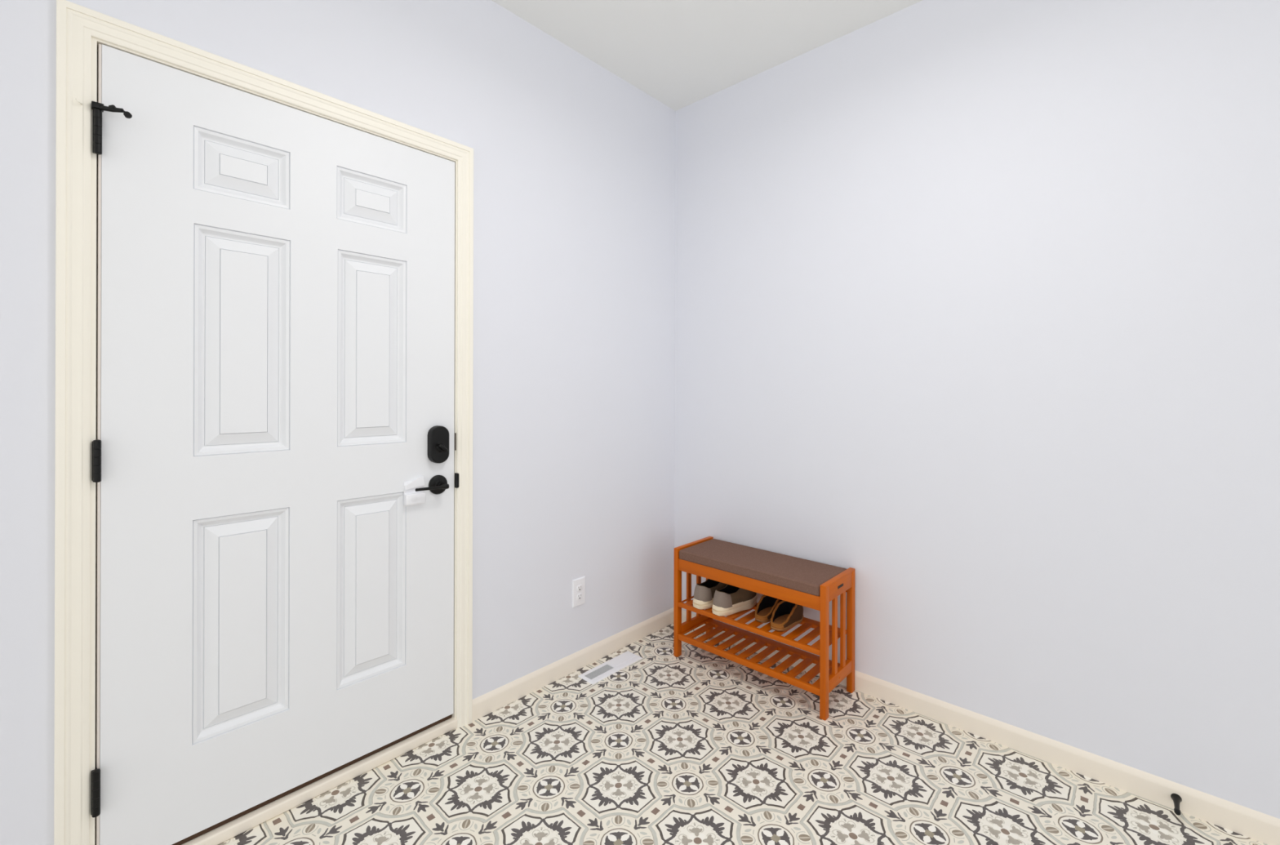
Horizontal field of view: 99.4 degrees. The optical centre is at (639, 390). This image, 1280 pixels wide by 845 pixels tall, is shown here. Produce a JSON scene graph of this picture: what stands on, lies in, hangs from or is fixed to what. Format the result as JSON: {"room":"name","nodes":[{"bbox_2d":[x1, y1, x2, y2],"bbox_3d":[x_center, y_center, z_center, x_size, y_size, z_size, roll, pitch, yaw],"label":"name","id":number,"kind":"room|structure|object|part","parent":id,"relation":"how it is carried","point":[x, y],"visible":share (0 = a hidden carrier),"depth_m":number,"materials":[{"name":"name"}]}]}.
{"room":"entryway","nodes":[
{"label":"entryway","id":0,"kind":"room"},
{"bbox_2d":[0,0,675,844],"bbox_3d":[-1.767,-0.116,0.936,0.140,2.817,5.610,0,0,43],"label":"wall","id":1,"kind":"structure","parent":0,"point":[574,374],"depth_m":2.15,"materials":[{"name":"paint"}]},
{"bbox_2d":[53,0,473,844],"bbox_3d":[-1.047,0.167,1.701,0.158,2.156,1.068,0,0,43],"label":"door frame","id":2,"kind":"structure","parent":1,"relation":"attached to","point":[76,24],"depth_m":1.30,"materials":[{"name":"beige paint"}]},
{"bbox_3d":[-0.683,0.188,2.009,0.005,0.064,0.003,0,0,43],"label":"strike plate","id":3,"kind":"part","parent":2,"relation":"part of","materials":[{"name":"brown metal"}]},
{"bbox_3d":[-0.677,0.331,2.008,0.015,0.054,0.009,0,0,43],"label":"strike plate","id":4,"kind":"part","parent":2,"relation":"part of","materials":[{"name":"black metal"}]},
{"bbox_2d":[90,44,454,844],"bbox_3d":[-0.999,0.182,1.651,0.113,2.056,0.946,0,0,43],"label":"door","id":5,"kind":"structure","parent":1,"relation":"in","point":[276,281],"depth_m":1.56,"materials":[{"name":"paint"}]},
{"bbox_3d":[-1.283,-0.681,1.317,0.081,0.022,0.028,0,0,-16],"label":"stop arm","id":6,"kind":"part","parent":5,"relation":"part of","materials":[{"name":"black metal"}]},
{"bbox_2d":[404,476,426,506],"bbox_3d":[-0.782,0.351,1.887,0.024,0.097,0.071,0,0,43],"label":"lock","id":7,"kind":"object","parent":5,"relation":"attached to","point":[411,497],"visible":1,"depth_m":1.88,"materials":[{"name":"white plastic"}]},
{"bbox_3d":[-0.724,0.340,1.895,0.014,0.018,0.123,0,0,43],"label":"lever","id":8,"kind":"part","parent":5,"relation":"part of","materials":[{"name":"black metal"}]},
{"bbox_3d":[-0.719,0.338,1.949,0.034,0.069,0.069,0,0,43],"label":"lever handle","id":9,"kind":"part","parent":5,"relation":"part of","materials":[{"name":"black metal"}]},
{"bbox_2d":[181,716,457,844],"bbox_3d":[-1.053,1.228,1.704,0.148,0.034,0.965,0,0,43],"label":"door sill","id":10,"kind":"structure","parent":1,"relation":"attached to","point":[224,833],"depth_m":1.67,"materials":[{"name":"beige paint"}]},
{"bbox_2d":[471,607,673,721],"bbox_3d":[-0.223,1.209,2.494,0.012,0.076,1.220,0,0,43],"label":"baseboard","id":11,"kind":"structure","parent":1,"relation":"attached to","point":[489,702],"depth_m":2.37,"materials":[{"name":"beige paint"}]},
{"bbox_2d":[572,576,585,608],"bbox_3d":[-0.274,0.904,2.442,0.010,0.122,0.073,0,0,43],"label":"wall outlet","id":12,"kind":"object","parent":1,"relation":"attached to","point":[578,584],"visible":1,"depth_m":2.44,"materials":[{"name":"white plastic"}]},
{"bbox_2d":[576,592,582,599],"bbox_3d":[-0.272,0.924,2.440,0.003,0.027,0.033,0,0,43],"label":"socket","id":13,"kind":"object","parent":12,"relation":"attached to","point":[579,595],"depth_m":2.44,"materials":[{"name":"white plastic"}]},
{"bbox_2d":[576,584,582,591],"bbox_3d":[-0.271,0.886,2.440,0.003,0.027,0.033,0,0,43],"label":"socket","id":14,"kind":"object","parent":12,"relation":"attached to","point":[579,587],"depth_m":2.44,"materials":[{"name":"white plastic"}]},
{"bbox_2d":[492,0,922,111],"bbox_3d":[0.268,-1.550,-0.843,5.560,0.060,5.760,0,0,43],"label":"ceiling","id":15,"kind":"structure","parent":0,"point":[679,53],"depth_m":2.30,"materials":[{"name":"paint"}]},
{"bbox_2d":[217,622,1267,844],"bbox_3d":[0.265,1.272,-0.936,5.430,0.050,5.630,0,0,43],"label":"floor","id":16,"kind":"structure","parent":0,"point":[699,746],"depth_m":1.73,"materials":[{"name":"tile"}]},
{"bbox_2d":[577,650,642,684],"bbox_3d":[-0.130,1.243,2.451,0.096,0.007,0.310,0,0,43],"label":"floor vent","id":17,"kind":"object","parent":16,"relation":"in","point":[601,672],"visible":1,"depth_m":2.44,"materials":[{"name":"white plastic"}]},
{"bbox_2d":[585,664,613,679],"bbox_3d":[-0.180,1.244,2.400,0.046,0.003,0.139,0,0,43],"label":"grille","id":18,"kind":"object","parent":17,"relation":"attached to","point":[601,670],"depth_m":2.40,"materials":[{"name":"grey metal"}]},
{"bbox_2d":[673,536,855,720],"bbox_3d":[0.529,0.994,2.411,0.742,0.508,0.289,0,0,43],"label":"bench","id":19,"kind":"object","parent":16,"relation":"on","point":[806,583],"visible":0.93,"depth_m":2.29,"materials":[{"name":"orange wood"}]},
{"bbox_3d":[0.178,0.996,2.562,0.024,0.504,0.033,0,0,43],"label":"leg","id":20,"kind":"part","parent":19,"relation":"part of","materials":[{"name":"orange wood"}]},
{"bbox_3d":[0.266,1.135,2.655,0.020,0.047,0.225,0,0,43],"label":"rail","id":21,"kind":"part","parent":19,"relation":"part of","materials":[{"name":"orange wood"}]},
{"bbox_3d":[0.266,0.777,2.656,0.022,0.062,0.225,0,0,43],"label":"rail","id":22,"kind":"part","parent":19,"relation":"part of","materials":[{"name":"orange wood"}]},
{"bbox_3d":[0.352,0.996,2.749,0.024,0.504,0.033,0,0,43],"label":"leg","id":23,"kind":"part","parent":19,"relation":"part of","materials":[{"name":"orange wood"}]},
{"bbox_2d":[693,578,727,609],"bbox_3d":[0.357,0.929,2.557,0.278,0.123,0.102,0,0,-34],"label":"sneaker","id":24,"kind":"object","parent":19,"relation":"on","point":[704,593],"visible":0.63,"depth_m":2.47,"materials":[{"name":"grey fabric"}]},
{"bbox_2d":[693,584,711,601],"bbox_3d":[0.280,0.921,2.485,0.082,0.067,0.060,0,0,43],"label":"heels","id":25,"kind":"structure","parent":24,"relation":"on","point":[703,593],"depth_m":2.46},
{"bbox_2d":[711,584,757,616],"bbox_3d":[0.438,0.929,2.482,0.278,0.123,0.102,0,0,-34],"label":"shoe","id":26,"kind":"object","parent":19,"relation":"on","point":[728,600],"visible":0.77,"depth_m":2.42,"materials":[{"name":"grey fabric"}]},
{"bbox_2d":[712,590,732,608],"bbox_3d":[0.360,0.921,2.411,0.083,0.067,0.060,0,0,43],"label":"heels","id":27,"kind":"structure","parent":26,"relation":"on","point":[723,600],"depth_m":2.39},
{"bbox_3d":[0.437,1.001,2.314,0.696,0.020,0.016,0,0,43],"label":"shelf rail","id":28,"kind":"part","parent":19,"relation":"part of","materials":[{"name":"orange wood"}]},
{"bbox_3d":[0.437,1.152,2.314,0.696,0.026,0.016,0,0,43],"label":"shelf rail","id":29,"kind":"part","parent":19,"relation":"part of","materials":[{"name":"orange wood"}]},
{"bbox_3d":[0.439,0.813,2.315,0.696,0.054,0.018,0,0,43],"label":"rail","id":30,"kind":"part","parent":19,"relation":"part of","materials":[{"name":"orange wood"}]},
{"bbox_2d":[679,538,846,595],"bbox_3d":[0.528,0.767,2.411,0.688,0.044,0.283,0,0,43],"label":"cushion","id":31,"kind":"object","parent":19,"relation":"on","point":[791,575],"depth_m":2.33,"materials":[{"name":"brown leather"}]},
{"bbox_2d":[755,595,782,622],"bbox_3d":[0.583,0.949,2.405,0.085,0.087,0.220,0,0,43],"label":"loafer","id":32,"kind":"object","parent":19,"relation":"on","point":[766,606],"visible":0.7,"depth_m":2.39,"materials":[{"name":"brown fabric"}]},
{"bbox_2d":[755,614,768,620],"bbox_3d":[0.518,0.972,2.332,0.060,0.017,0.022,0,0,37],"label":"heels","id":33,"kind":"structure","parent":32,"relation":"on","point":[762,619],"depth_m":2.32,"materials":[{"name":"fabric"}]},
{"bbox_3d":[0.588,1.149,2.477,0.696,0.016,0.048,0,0,43],"label":"shelf rail","id":34,"kind":"part","parent":19,"relation":"part of","materials":[{"name":"orange wood"}]},
{"bbox_2d":[770,600,803,631],"bbox_3d":[0.634,0.949,2.324,0.086,0.087,0.225,0,0,43],"label":"loafer","id":35,"kind":"object","parent":19,"relation":"on","point":[786,615],"visible":0.85,"depth_m":2.30,"materials":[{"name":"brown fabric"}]},
{"bbox_2d":[770,622,784,629],"bbox_3d":[0.566,0.972,2.251,0.060,0.017,0.024,0,0,43],"label":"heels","id":36,"kind":"structure","parent":35,"relation":"on","point":[774,626],"depth_m":2.24,"materials":[{"name":"fabric"}]},
{"bbox_3d":[0.588,1.001,2.477,0.696,0.016,0.048,0,0,43],"label":"shelf rail","id":37,"kind":"part","parent":19,"relation":"part of","materials":[{"name":"orange wood"}]},
{"bbox_3d":[0.705,0.997,2.074,0.024,0.504,0.033,0,0,43],"label":"leg","id":38,"kind":"part","parent":19,"relation":"part of","materials":[{"name":"orange wood"}]},
{"bbox_3d":[0.792,1.136,2.167,0.020,0.047,0.225,0,0,43],"label":"rail","id":39,"kind":"part","parent":19,"relation":"part of","materials":[{"name":"orange wood"}]},
{"bbox_3d":[0.792,0.778,2.168,0.022,0.062,0.225,0,0,43],"label":"rail","id":40,"kind":"part","parent":19,"relation":"part of","materials":[{"name":"orange wood"}]},
{"bbox_3d":[0.878,0.997,2.262,0.024,0.504,0.033,0,0,43],"label":"leg","id":41,"kind":"part","parent":19,"relation":"part of","materials":[{"name":"orange wood"}]},
{"bbox_2d":[674,0,1279,818],"bbox_3d":[2.160,-0.106,1.204,5.560,2.817,0.120,0,0,43],"label":"wall","id":42,"kind":"structure","parent":0,"point":[977,302],"depth_m":1.89,"materials":[{"name":"paint"}]},
{"bbox_2d":[681,609,1279,844],"bbox_3d":[2.167,1.215,1.104,5.410,0.076,0.012,0,0,43],"label":"baseboard","id":43,"kind":"structure","parent":42,"relation":"attached to","point":[1264,828],"depth_m":1.78,"materials":[{"name":"beige paint"}]},
{"bbox_2d":[1170,793,1182,815],"bbox_3d":[1.572,1.214,1.590,0.024,0.024,0.084,0,0,43],"label":"door stop","id":44,"kind":"object","parent":42,"relation":"attached to","point":[1176,798],"visible":1,"depth_m":1.60,"materials":[{"name":"black metal"}]}
]}

